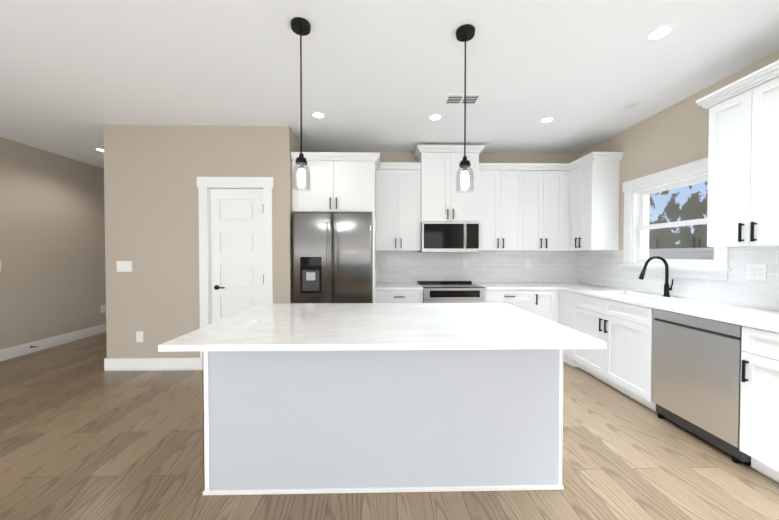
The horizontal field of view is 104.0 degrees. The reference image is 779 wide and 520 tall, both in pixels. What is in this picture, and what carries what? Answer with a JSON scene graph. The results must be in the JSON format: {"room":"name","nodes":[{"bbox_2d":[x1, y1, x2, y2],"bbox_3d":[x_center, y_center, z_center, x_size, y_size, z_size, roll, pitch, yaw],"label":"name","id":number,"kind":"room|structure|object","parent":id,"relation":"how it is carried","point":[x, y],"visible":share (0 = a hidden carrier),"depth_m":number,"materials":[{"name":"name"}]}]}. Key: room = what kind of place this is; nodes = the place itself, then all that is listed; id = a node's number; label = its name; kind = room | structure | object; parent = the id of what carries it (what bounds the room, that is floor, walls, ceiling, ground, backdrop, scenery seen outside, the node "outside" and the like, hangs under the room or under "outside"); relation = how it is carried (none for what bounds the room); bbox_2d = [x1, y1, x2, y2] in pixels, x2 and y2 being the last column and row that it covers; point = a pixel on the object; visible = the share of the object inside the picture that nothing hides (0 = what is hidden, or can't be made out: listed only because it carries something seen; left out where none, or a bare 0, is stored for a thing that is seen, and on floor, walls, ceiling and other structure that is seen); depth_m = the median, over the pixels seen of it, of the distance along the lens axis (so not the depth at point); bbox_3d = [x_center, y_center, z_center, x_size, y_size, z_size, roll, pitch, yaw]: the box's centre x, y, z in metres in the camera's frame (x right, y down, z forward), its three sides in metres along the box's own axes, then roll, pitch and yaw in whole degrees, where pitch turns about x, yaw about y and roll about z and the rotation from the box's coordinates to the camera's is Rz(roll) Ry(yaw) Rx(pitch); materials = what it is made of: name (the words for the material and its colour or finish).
{"room":"kitchen","nodes":[
{"label":"kitchen","id":0,"kind":"room"},
{"bbox_2d":[0,137,103,349],"bbox_3d":[-4.805,-0.093,1.159,0.200,2.740,12.500,0,1,-1],"label":"wall","id":1,"kind":"structure","parent":0,"point":[72,232],"depth_m":4.23,"materials":[{"name":"paint"}]},
{"bbox_2d":[0,324,105,360],"bbox_3d":[-4.775,1.139,5.390,0.030,0.140,3.680,0,1,-1],"label":"baseboard","id":2,"kind":"structure","parent":1,"relation":"attached to","point":[19,350],"depth_m":4.24,"materials":[{"name":"white wood"}]},
{"bbox_2d":[101,305,104,312],"bbox_3d":[-4.779,0.814,5.075,0.008,0.120,0.075,0,1,-1],"label":"electrical outlet plate","id":3,"kind":"object","parent":1,"relation":"attached to","point":[102,308],"visible":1,"depth_m":5.07,"materials":[{"name":"white plastic"}]},
{"bbox_2d":[100,125,115,357],"bbox_3d":[-3.111,-0.130,3.453,0.120,2.740,0.120,0,1,-1],"label":"wall","id":4,"kind":"structure","parent":0,"point":[107,215],"depth_m":3.40,"materials":[{"name":"paint"}]},
{"bbox_2d":[112,125,293,357],"bbox_3d":[-2.078,-0.130,3.474,1.905,2.740,0.120,0,1,-1],"label":"wall","id":5,"kind":"structure","parent":0,"point":[156,169],"depth_m":3.40,"materials":[{"name":"paint"}]},
{"bbox_2d":[117,261,131,271],"bbox_3d":[-2.959,0.071,3.395,0.165,0.120,0.008,0,1,-1],"label":"switch plate","id":6,"kind":"object","parent":5,"relation":"attached to","point":[124,266],"visible":1,"depth_m":3.39,"materials":[{"name":"white plastic"}]},
{"bbox_2d":[136,331,142,341],"bbox_3d":[-2.800,0.861,3.411,0.075,0.120,0.008,0,1,-1],"label":"outlet","id":7,"kind":"object","parent":5,"relation":"attached to","point":[139,336],"visible":1,"depth_m":3.41,"materials":[{"name":"white plastic"}]},
{"bbox_2d":[106,358,199,370],"bbox_3d":[-2.644,1.171,3.415,1.030,0.140,0.016,0,1,-1],"label":"baseboard","id":8,"kind":"structure","parent":5,"relation":"attached to","point":[149,364],"depth_m":3.41,"materials":[{"name":"white wood"}]},
{"bbox_2d":[197,177,273,370],"bbox_3d":[-1.721,0.157,3.473,0.840,2.165,0.146,0,1,-1],"label":"door frame","id":9,"kind":"structure","parent":5,"relation":"attached to","point":[205,185],"depth_m":3.38,"materials":[{"name":"white wood"}]},
{"bbox_2d":[210,189,263,323],"bbox_3d":[-1.718,0.213,3.443,0.613,2.030,0.087,0,1,-1],"label":"pantry door","id":10,"kind":"structure","parent":5,"relation":"in","point":[237,248],"depth_m":3.45,"materials":[{"name":"white wood"}]},
{"bbox_2d":[292,131,307,151],"bbox_3d":[-1.202,-0.137,3.907,0.135,2.740,0.690,0,1,-1],"label":"wall","id":11,"kind":"structure","parent":0,"point":[296,144],"depth_m":3.70,"materials":[{"name":"paint"}]},
{"bbox_2d":[291,156,338,212],"bbox_3d":[-0.862,-0.877,3.890,0.535,0.630,0.767,0,1,-1],"label":"upper cabinet","id":12,"kind":"object","parent":11,"relation":"attached to","point":[322,196],"depth_m":3.51,"materials":[{"name":"white wood"}]},
{"bbox_2d":[0,332,778,519],"bbox_3d":[-0.970,1.325,1.259,7.870,0.100,12.500,0,1,-1],"label":"floor","id":13,"kind":"structure","parent":0,"point":[84,435],"depth_m":1.86,"materials":[{"name":"brown wood"}]},
{"bbox_2d":[292,213,372,302],"bbox_3d":[-0.658,0.346,3.833,0.910,1.775,0.876,0,1,-1],"label":"fridge","id":14,"kind":"object","parent":13,"relation":"on","point":[332,257],"visible":0.48,"depth_m":3.45,"materials":[{"name":"grey metal"}]},
{"bbox_2d":[203,351,563,494],"bbox_3d":[-0.032,0.826,2.077,1.966,0.868,0.851,0,1,-1],"label":"kitchen island","id":15,"kind":"object","parent":13,"relation":"on","point":[312,398],"depth_m":1.66,"materials":[{"name":"grey paint"}]},
{"bbox_2d":[158,303,605,350],"bbox_3d":[-0.029,0.379,1.931,2.000,0.029,1.145,0,1,-1],"label":"island countertop","id":16,"kind":"structure","parent":15,"relation":"on","point":[290,326],"depth_m":1.62,"materials":[{"name":"white stone"}]},
{"bbox_2d":[375,288,422,302],"bbox_3d":[0.113,0.795,4.012,0.584,0.868,0.617,0,1,-1],"label":"base cabinet","id":17,"kind":"object","parent":13,"relation":"on","point":[382,295],"depth_m":3.70,"materials":[{"name":"white wood"}]},
{"bbox_2d":[375,284,422,287],"bbox_3d":[0.114,0.346,4.000,0.585,0.029,0.626,0,1,-1],"label":"countertop","id":18,"kind":"structure","parent":17,"relation":"on","point":[376,285],"depth_m":3.83,"materials":[{"name":"white stone"}]},
{"bbox_2d":[418,281,485,302],"bbox_3d":[0.784,0.766,3.970,0.748,0.932,0.710,0,1,-1],"label":"range","id":19,"kind":"object","parent":13,"relation":"on","point":[452,292],"visible":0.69,"depth_m":3.68,"materials":[{"name":"grey metal"}]},
{"bbox_2d":[486,288,538,315],"bbox_3d":[1.487,0.795,4.040,0.652,0.868,0.617,0,1,-1],"label":"base cabinet","id":20,"kind":"object","parent":13,"relation":"on","point":[527,299],"depth_m":3.73,"materials":[{"name":"white wood"}]},
{"bbox_2d":[477,284,602,287],"bbox_3d":[1.933,0.345,4.037,1.545,0.029,0.626,0,1,-1],"label":"countertop","id":21,"kind":"structure","parent":20,"relation":"on","point":[484,285],"depth_m":3.90,"materials":[{"name":"white stone"}]},
{"bbox_2d":[539,288,558,323],"bbox_3d":[1.902,0.795,4.048,0.415,0.868,0.617,0,1,-1],"label":"base cabinet","id":22,"kind":"object","parent":13,"relation":"on","point":[548,297],"depth_m":3.74,"materials":[{"name":"white wood"}]},
{"bbox_2d":[559,288,570,365],"bbox_3d":[2.406,0.802,3.610,0.617,0.868,0.319,0,1,-1],"label":"base cabinet","id":23,"kind":"object","parent":13,"relation":"on","point":[564,296],"depth_m":3.63,"materials":[{"name":"white wood"}]},
{"bbox_2d":[571,292,598,378],"bbox_3d":[2.413,0.808,3.221,0.617,0.868,0.580,0,1,-1],"label":"base cabinet","id":24,"kind":"object","parent":13,"relation":"on","point":[584,308],"depth_m":3.28,"materials":[{"name":"white wood"}]},
{"bbox_2d":[599,296,718,413],"bbox_3d":[2.423,0.815,2.760,0.617,0.868,0.579,0,1,-1],"label":"base cabinet","id":25,"kind":"object","parent":13,"relation":"on","point":[626,328],"depth_m":2.72,"materials":[{"name":"white wood"}]},
{"bbox_2d":[652,309,750,465],"bbox_3d":[2.426,0.828,2.160,0.602,0.866,0.596,0,1,-1],"label":"dishwasher","id":26,"kind":"object","parent":13,"relation":"on","point":[696,376],"visible":0.77,"depth_m":2.09,"materials":[{"name":"grey metal"}]},
{"bbox_2d":[737,324,778,482],"bbox_3d":[2.448,0.835,1.524,0.617,0.868,0.666,0,1,-1],"label":"base cabinet","id":27,"kind":"object","parent":13,"relation":"on","point":[759,394],"depth_m":1.76,"materials":[{"name":"white wood"}]},
{"bbox_2d":[567,288,778,331],"bbox_3d":[2.430,0.375,2.168,0.627,0.029,3.131,0,1,-1],"label":"countertop","id":28,"kind":"structure","parent":27,"relation":"on","point":[728,313],"depth_m":2.25,"materials":[{"name":"white stone"}]},
{"bbox_2d":[607,292,662,299],"bbox_3d":[2.404,0.476,2.955,0.409,0.221,0.763,0,1,-1],"label":"sink","id":29,"kind":"object","parent":28,"relation":"in","point":[634,295],"depth_m":3.13,"materials":[{"name":"white ceramic"}]},
{"bbox_2d":[635,256,674,295],"bbox_3d":[2.526,0.156,2.882,0.299,0.387,0.096,0,1,-1],"label":"faucet","id":30,"kind":"object","parent":28,"relation":"on","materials":[{"name":"black metal"}]},
{"bbox_2d":[0,0,778,168],"bbox_3d":[-0.970,-1.514,1.214,7.870,0.100,12.500,0,1,-1],"label":"ceiling","id":31,"kind":"structure","parent":0,"point":[377,76],"depth_m":2.33,"materials":[{"name":"white paint"}]},
{"bbox_2d":[290,17,310,190],"bbox_3d":[-0.556,-0.961,1.916,0.124,1.027,0.124,0,1,-1],"label":"pendant light","id":32,"kind":"object","parent":31,"relation":"hanging from","point":[300,26],"visible":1,"depth_m":1.91,"materials":[{"name":"black metal"}]},
{"bbox_2d":[311,112,325,118],"bbox_3d":[-0.734,-1.492,3.139,0.150,0.004,0.150,0,1,-1],"label":"recessed light","id":33,"kind":"object","parent":31,"relation":"in","point":[319,115],"visible":1,"depth_m":3.14,"materials":[{"name":"white"}]},
{"bbox_2d":[428,114,442,120],"bbox_3d":[0.480,-1.493,3.184,0.150,0.004,0.150,0,1,-1],"label":"recessed light","id":34,"kind":"object","parent":31,"relation":"in","point":[434,117],"visible":1,"depth_m":3.18,"materials":[{"name":"white plastic"}]},
{"bbox_2d":[443,94,482,104],"bbox_3d":[0.672,-1.484,2.818,0.320,0.009,0.190,0,1,-1],"label":"ceiling vent","id":35,"kind":"object","parent":31,"relation":"in","point":[458,99],"visible":0.98,"depth_m":2.81,"materials":[{"name":"white metal"}]},
{"bbox_2d":[456,24,474,192],"bbox_3d":[0.490,-0.962,1.972,0.124,1.027,0.124,0,1,-1],"label":"pendant light","id":36,"kind":"object","parent":31,"relation":"hanging from","point":[465,33],"visible":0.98,"depth_m":1.97,"materials":[{"name":"black metal"}]},
{"bbox_2d":[539,117,554,122],"bbox_3d":[1.684,-1.494,3.248,0.150,0.004,0.150,0,1,-1],"label":"recessed light","id":37,"kind":"object","parent":31,"relation":"in","point":[546,119],"visible":1,"depth_m":3.23,"materials":[{"name":"white plastic"}]},
{"bbox_2d":[622,102,641,109],"bbox_3d":[2.340,-1.489,2.942,0.150,0.004,0.150,0,1,-1],"label":"recessed light","id":38,"kind":"object","parent":31,"relation":"in","point":[633,105],"visible":1,"depth_m":2.93,"materials":[{"name":"white plastic"}]},
{"bbox_2d":[645,24,674,41],"bbox_3d":[1.756,-1.474,1.978,0.150,0.004,0.150,0,1,-1],"label":"recessed light","id":39,"kind":"object","parent":31,"relation":"in","point":[658,33],"visible":1,"depth_m":1.97,"materials":[{"name":"white plastic"}]},
{"bbox_2d":[347,152,579,162],"bbox_3d":[-0.194,-0.145,4.377,5.750,2.740,0.150,0,1,-1],"label":"wall","id":40,"kind":"structure","parent":0,"point":[384,156],"depth_m":4.32,"materials":[{"name":"paint"}]},
{"bbox_2d":[339,156,374,219],"bbox_3d":[-0.446,-0.877,3.898,0.535,0.630,0.767,0,1,-1],"label":"upper cabinet","id":41,"kind":"object","parent":40,"relation":"attached to","point":[356,173],"depth_m":3.52,"materials":[{"name":"white wood"}]},
{"bbox_2d":[375,164,402,251],"bbox_3d":[-0.005,-0.673,4.130,0.353,1.095,0.328,0,1,-1],"label":"upper cabinet","id":42,"kind":"object","parent":40,"relation":"attached to","point":[388,177],"depth_m":3.97,"materials":[{"name":"white wood"}]},
{"bbox_2d":[403,164,420,251],"bbox_3d":[0.229,-0.674,4.135,0.354,1.095,0.328,0,1,-1],"label":"upper cabinet","id":43,"kind":"object","parent":40,"relation":"attached to","point":[411,226],"depth_m":3.98,"materials":[{"name":"white wood"}]},
{"bbox_2d":[419,148,454,223],"bbox_3d":[0.624,-0.963,4.113,0.431,0.935,0.378,0,1,-1],"label":"upper cabinet","id":44,"kind":"object","parent":40,"relation":"attached to","point":[436,165],"depth_m":3.93,"materials":[{"name":"white wood"}]},
{"bbox_2d":[418,222,478,251],"bbox_3d":[0.781,-0.298,4.089,0.736,0.385,0.437,0,1,-1],"label":"microwave","id":45,"kind":"object","parent":44,"relation":"attached to","point":[449,236],"visible":0.98,"depth_m":3.92,"materials":[{"name":"grey metal"}]},
{"bbox_2d":[463,260,467,267],"bbox_3d":[1.083,0.056,4.318,0.075,0.120,0.008,0,1,-1],"label":"outlet","id":46,"kind":"object","parent":40,"relation":"attached to","point":[465,263],"visible":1,"depth_m":4.32,"materials":[{"name":"white plastic"}]},
{"bbox_2d":[455,148,478,221],"bbox_3d":[0.937,-0.963,4.120,0.432,0.935,0.378,0,1,-1],"label":"upper cabinet","id":47,"kind":"object","parent":40,"relation":"attached to","point":[466,204],"depth_m":3.94,"materials":[{"name":"white wood"}]},
{"bbox_2d":[479,164,506,251],"bbox_3d":[1.333,-0.674,4.157,0.358,1.095,0.328,0,1,-1],"label":"upper cabinet","id":48,"kind":"object","parent":40,"relation":"attached to","point":[492,177],"depth_m":4.00,"materials":[{"name":"white wood"}]},
{"bbox_2d":[507,164,530,251],"bbox_3d":[1.602,-0.674,4.163,0.417,1.095,0.328,0,1,-1],"label":"upper cabinet","id":49,"kind":"object","parent":40,"relation":"attached to","point":[518,175],"depth_m":4.01,"materials":[{"name":"white wood"}]},
{"bbox_2d":[526,260,530,267],"bbox_3d":[1.982,0.056,4.336,0.075,0.120,0.008,0,1,-1],"label":"outlet","id":50,"kind":"object","parent":40,"relation":"attached to","point":[528,263],"visible":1,"depth_m":4.33,"materials":[{"name":"white plastic"}]},
{"bbox_2d":[527,164,550,251],"bbox_3d":[1.887,-0.674,4.169,0.392,1.095,0.328,0,1,-1],"label":"upper cabinet","id":51,"kind":"object","parent":40,"relation":"attached to","point":[539,218],"depth_m":4.01,"materials":[{"name":"white wood"}]},
{"bbox_2d":[551,164,562,251],"bbox_3d":[2.130,-0.674,4.174,0.333,1.095,0.328,0,1,-1],"label":"upper cabinet","id":52,"kind":"object","parent":40,"relation":"attached to","point":[557,224],"depth_m":4.02,"materials":[{"name":"white wood"}]},
{"bbox_2d":[563,164,570,251],"bbox_3d":[2.499,-0.674,4.162,0.406,1.095,0.366,0,1,-1],"label":"upper cabinet","id":53,"kind":"object","parent":40,"relation":"attached to","point":[566,167],"depth_m":4.03,"materials":[{"name":"white wood"}]},
{"bbox_2d":[577,50,778,307],"bbox_3d":[2.895,-0.071,-0.210,0.200,2.740,9.450,0,1,-1],"label":"wall","id":54,"kind":"structure","parent":0,"point":[677,135],"depth_m":3.02,"materials":[{"name":"paint"}]},
{"bbox_2d":[571,164,574,251],"bbox_3d":[2.544,-0.670,3.896,0.327,1.095,0.283,0,1,-1],"label":"upper cabinet","id":55,"kind":"object","parent":54,"relation":"attached to","point":[572,165],"depth_m":3.95,"materials":[{"name":"white wood"}]},
{"bbox_2d":[575,156,622,251],"bbox_3d":[2.548,-0.667,3.732,0.327,1.095,0.284,0,1,-1],"label":"upper cabinet","id":56,"kind":"object","parent":54,"relation":"attached to","point":[597,178],"depth_m":3.59,"materials":[{"name":"white wood"}]},
{"bbox_2d":[619,157,730,280],"bbox_3d":[2.770,-0.362,2.979,0.180,1.040,1.100,0,1,-1],"label":"window","id":57,"kind":"structure","parent":54,"relation":"in","point":[636,191],"depth_m":3.04,"materials":[{"name":"white"}]},
{"bbox_2d":[703,84,738,246],"bbox_3d":[2.580,-0.642,2.146,0.327,1.095,0.330,0,1,-1],"label":"upper cabinet","id":58,"kind":"object","parent":54,"relation":"attached to","point":[721,146],"depth_m":2.21,"materials":[{"name":"white wood"}]},
{"bbox_2d":[735,68,778,247],"bbox_3d":[2.585,-0.638,1.905,0.327,1.095,0.389,0,1,-1],"label":"upper cabinet","id":59,"kind":"object","parent":54,"relation":"attached to","point":[757,106],"depth_m":2.00,"materials":[{"name":"white wood"}]},
{"bbox_2d":[747,264,766,280],"bbox_3d":[2.731,0.089,2.265,0.008,0.120,0.120,0,1,-1],"label":"outlet","id":60,"kind":"object","parent":54,"relation":"attached to","point":[756,271],"visible":1,"depth_m":2.26,"materials":[{"name":"white plastic"}]},
{"label":"outside","id":61,"kind":"structure","parent":0,"visible":0},
{"bbox_2d":[649,181,713,259],"bbox_3d":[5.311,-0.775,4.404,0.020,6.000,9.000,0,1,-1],"label":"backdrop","id":62,"kind":"structure","parent":61,"point":[698,203],"depth_m":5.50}
]}

